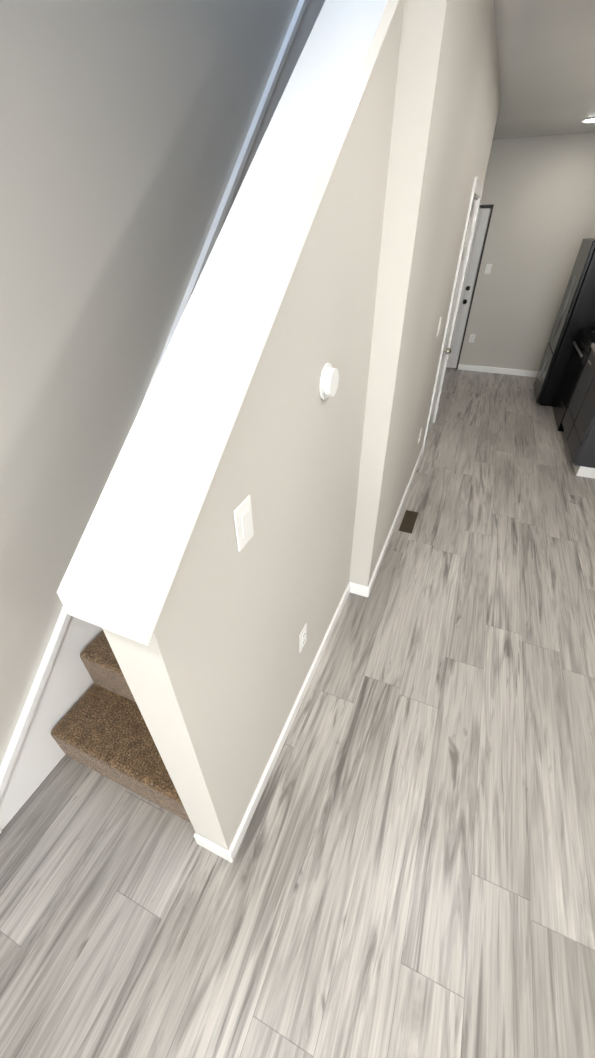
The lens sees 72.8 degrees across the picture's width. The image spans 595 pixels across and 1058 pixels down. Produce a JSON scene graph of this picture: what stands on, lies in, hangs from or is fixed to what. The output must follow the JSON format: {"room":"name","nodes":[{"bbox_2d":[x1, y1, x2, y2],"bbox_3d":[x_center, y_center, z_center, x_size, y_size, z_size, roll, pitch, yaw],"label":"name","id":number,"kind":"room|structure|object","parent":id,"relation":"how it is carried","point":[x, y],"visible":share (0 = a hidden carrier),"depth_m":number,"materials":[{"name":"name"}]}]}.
{"room":"living room","nodes":[
{"label":"living room","id":0,"kind":"room"},
{"bbox_2d":[0,0,298,765],"bbox_3d":[-1.013,-1.399,0.477,0.200,5.400,13.280,14,39,18],"label":"wall","id":1,"kind":"structure","parent":0,"point":[125,125],"depth_m":1.43,"materials":[{"name":"beige paint"}]},
{"bbox_2d":[0,0,324,832],"bbox_3d":[-0.456,-1.193,1.894,0.032,3.359,3.777,14,39,18],"label":"trim","id":2,"kind":"structure","parent":1,"relation":"attached to","point":[62,684],"depth_m":1.70,"materials":[{"name":"white wood"}]},
{"bbox_2d":[102,0,403,849],"bbox_3d":[-0.036,-0.190,1.319,0.140,2.440,1.470,14,39,18],"label":"wall","id":3,"kind":"structure","parent":0,"point":[216,670],"depth_m":1.13,"materials":[{"name":"beige paint"}]},
{"bbox_2d":[57,0,398,644],"bbox_3d":[-0.048,-0.722,0.900,0.180,1.198,1.505,14,39,18],"label":"trim","id":4,"kind":"structure","parent":3,"relation":"on","point":[120,573],"depth_m":0.79,"materials":[{"name":"white"}]},
{"bbox_2d":[233,495,253,551],"bbox_3d":[-0.124,-0.012,0.950,0.008,0.118,0.075,14,39,18],"label":"plate","id":5,"kind":"object","parent":3,"relation":"attached to","point":[242,514],"visible":1,"depth_m":0.94,"materials":[{"name":"white plastic"}]},
{"bbox_2d":[222,582,352,862],"bbox_3d":[0.042,0.773,1.997,0.015,0.085,1.485,14,39,18],"label":"baseboard","id":6,"kind":"structure","parent":3,"relation":"attached to","point":[229,855],"depth_m":1.76,"materials":[{"name":"white wood"}]},
{"bbox_2d":[299,623,306,652],"bbox_3d":[0.026,0.470,1.738,0.008,0.118,0.075,14,39,18],"label":"plate","id":7,"kind":"object","parent":3,"relation":"attached to","point":[302,637],"visible":1,"depth_m":1.73,"materials":[{"name":"white plastic"}]},
{"bbox_2d":[319,363,338,399],"bbox_3d":[0.101,-0.457,1.256,0.030,0.110,0.110,14,39,18],"label":"thermostat","id":8,"kind":"object","parent":3,"relation":"attached to","point":[329,381],"visible":0.98,"depth_m":1.23,"materials":[{"name":"white plastic"}]},
{"bbox_2d":[0,366,594,1057],"bbox_3d":[0.937,1.281,1.479,4.380,0.120,13.280,14,39,18],"label":"floor","id":9,"kind":"structure","parent":0,"point":[408,870],"depth_m":1.51,"materials":[{"name":"laminate"}]},
{"bbox_2d":[51,630,190,822],"bbox_3d":[-0.028,-1.065,2.033,0.743,2.982,3.444,14,39,18],"label":"stairs","id":10,"kind":"structure","parent":9,"relation":"on","point":[101,727],"depth_m":1.65,"materials":[{"name":"brown carpet"}]},
{"bbox_2d":[399,510,418,533],"bbox_3d":[0.873,-0.061,3.162,0.100,0.006,0.300,14,39,18],"label":"floor vent","id":11,"kind":"object","parent":9,"relation":"in","point":[408,521],"visible":1,"depth_m":3.15,"materials":[{"name":"brown metal"}]},
{"bbox_2d":[534,238,594,406],"bbox_3d":[3.502,-2.415,4.827,0.782,1.710,0.800,14,39,18],"label":"fridge","id":12,"kind":"object","parent":9,"relation":"on","point":[575,315],"visible":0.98,"depth_m":4.65,"materials":[{"name":"black metal"}]},
{"bbox_2d":[553,329,594,431],"bbox_3d":[3.279,-1.675,4.402,0.592,1.060,0.760,14,39,18],"label":"range","id":13,"kind":"object","parent":9,"relation":"on","point":[580,355],"visible":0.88,"depth_m":4.44,"materials":[{"name":"black metal"}]},
{"bbox_2d":[562,343,594,478],"bbox_3d":[2.938,-1.141,3.728,0.577,1.020,1.070,14,39,18],"label":"base cabinet","id":14,"kind":"object","parent":9,"relation":"on","point":[578,422],"visible":0.96,"depth_m":3.71,"materials":[{"name":"grey wood"}]},
{"bbox_2d":[349,0,500,586],"bbox_3d":[0.956,-1.734,2.887,0.230,3.010,3.320,14,39,18],"label":"wall","id":15,"kind":"structure","parent":0,"point":[447,103],"depth_m":1.70,"materials":[{"name":"beige paint"}]},
{"bbox_2d":[364,447,423,596],"bbox_3d":[0.844,-0.196,3.276,0.015,0.085,2.125,14,39,18],"label":"baseboard","id":16,"kind":"structure","parent":15,"relation":"attached to","point":[367,589],"depth_m":2.94,"materials":[{"name":"white wood"}]},
{"bbox_2d":[437,317,441,335],"bbox_3d":[1.007,-1.438,2.866,0.008,0.118,0.075,14,39,18],"label":"light switch","id":17,"kind":"object","parent":15,"relation":"attached to","point":[439,326],"visible":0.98,"depth_m":2.85,"materials":[{"name":"white plastic"}]},
{"bbox_2d":[427,199,476,434],"bbox_3d":[1.445,-1.837,3.829,0.119,2.012,0.772,14,39,18],"label":"door","id":18,"kind":"structure","parent":15,"relation":"in","point":[447,350],"depth_m":3.78,"materials":[{"name":"white wood"}]},
{"bbox_2d":[422,177,483,451],"bbox_3d":[1.387,-1.887,3.822,0.128,2.125,0.970,14,39,18],"label":"door frame","id":19,"kind":"structure","parent":15,"relation":"attached to","point":[477,188],"depth_m":3.60,"materials":[{"name":"white wood"}]},
{"bbox_2d":[456,133,594,370],"bbox_3d":[2.916,-3.624,5.654,2.955,2.680,0.250,14,39,18],"label":"wall","id":20,"kind":"structure","parent":0,"point":[538,193],"depth_m":5.29,"materials":[{"name":"beige paint"}]},
{"bbox_2d":[447,208,490,367],"bbox_3d":[2.155,-3.463,5.986,0.803,2.012,0.119,14,39,18],"label":"back door","id":21,"kind":"structure","parent":20,"relation":"in","point":[475,255],"depth_m":5.80,"materials":[{"name":"white"}]},
{"bbox_2d":[469,334,475,342],"bbox_3d":[2.663,-2.908,6.152,0.075,0.118,0.008,14,39,18],"label":"outlet","id":22,"kind":"object","parent":20,"relation":"attached to","point":[472,338],"visible":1,"depth_m":6.15,"materials":[{"name":"white plastic"}]},
{"bbox_2d":[456,204,493,368],"bbox_3d":[2.198,-3.537,6.061,0.859,2.062,0.204,14,39,18],"label":"door frame","id":23,"kind":"structure","parent":20,"relation":"attached to","point":[492,205],"depth_m":5.70,"materials":[{"name":"grey"}]},
{"bbox_2d":[484,264,491,273],"bbox_3d":[2.656,-3.620,5.617,0.075,0.118,0.008,14,39,18],"label":"switch plate","id":24,"kind":"object","parent":20,"relation":"attached to","point":[488,269],"visible":1,"depth_m":5.62,"materials":[{"name":"white plastic"}]},
{"bbox_2d":[458,364,537,376],"bbox_3d":[3.400,-2.384,6.156,1.816,0.085,0.015,14,39,18],"label":"baseboard","id":25,"kind":"structure","parent":20,"relation":"attached to","point":[518,372],"depth_m":6.25,"materials":[{"name":"white wood"}]},
{"bbox_2d":[493,0,594,139],"bbox_3d":[0.914,-1.042,-0.265,4.380,0.330,13.280,14,39,18],"label":"ceiling","id":26,"kind":"structure","parent":0,"point":[546,57],"depth_m":2.65,"materials":[{"name":"paint"}]},
{"bbox_2d":[581,117,594,122],"bbox_3d":[2.928,-4.051,4.000,0.200,0.012,0.200,14,39,18],"label":"recessed light","id":27,"kind":"object","parent":26,"relation":"in","point":[588,120],"visible":1,"depth_m":3.98,"materials":[{"name":"white"}]}
]}

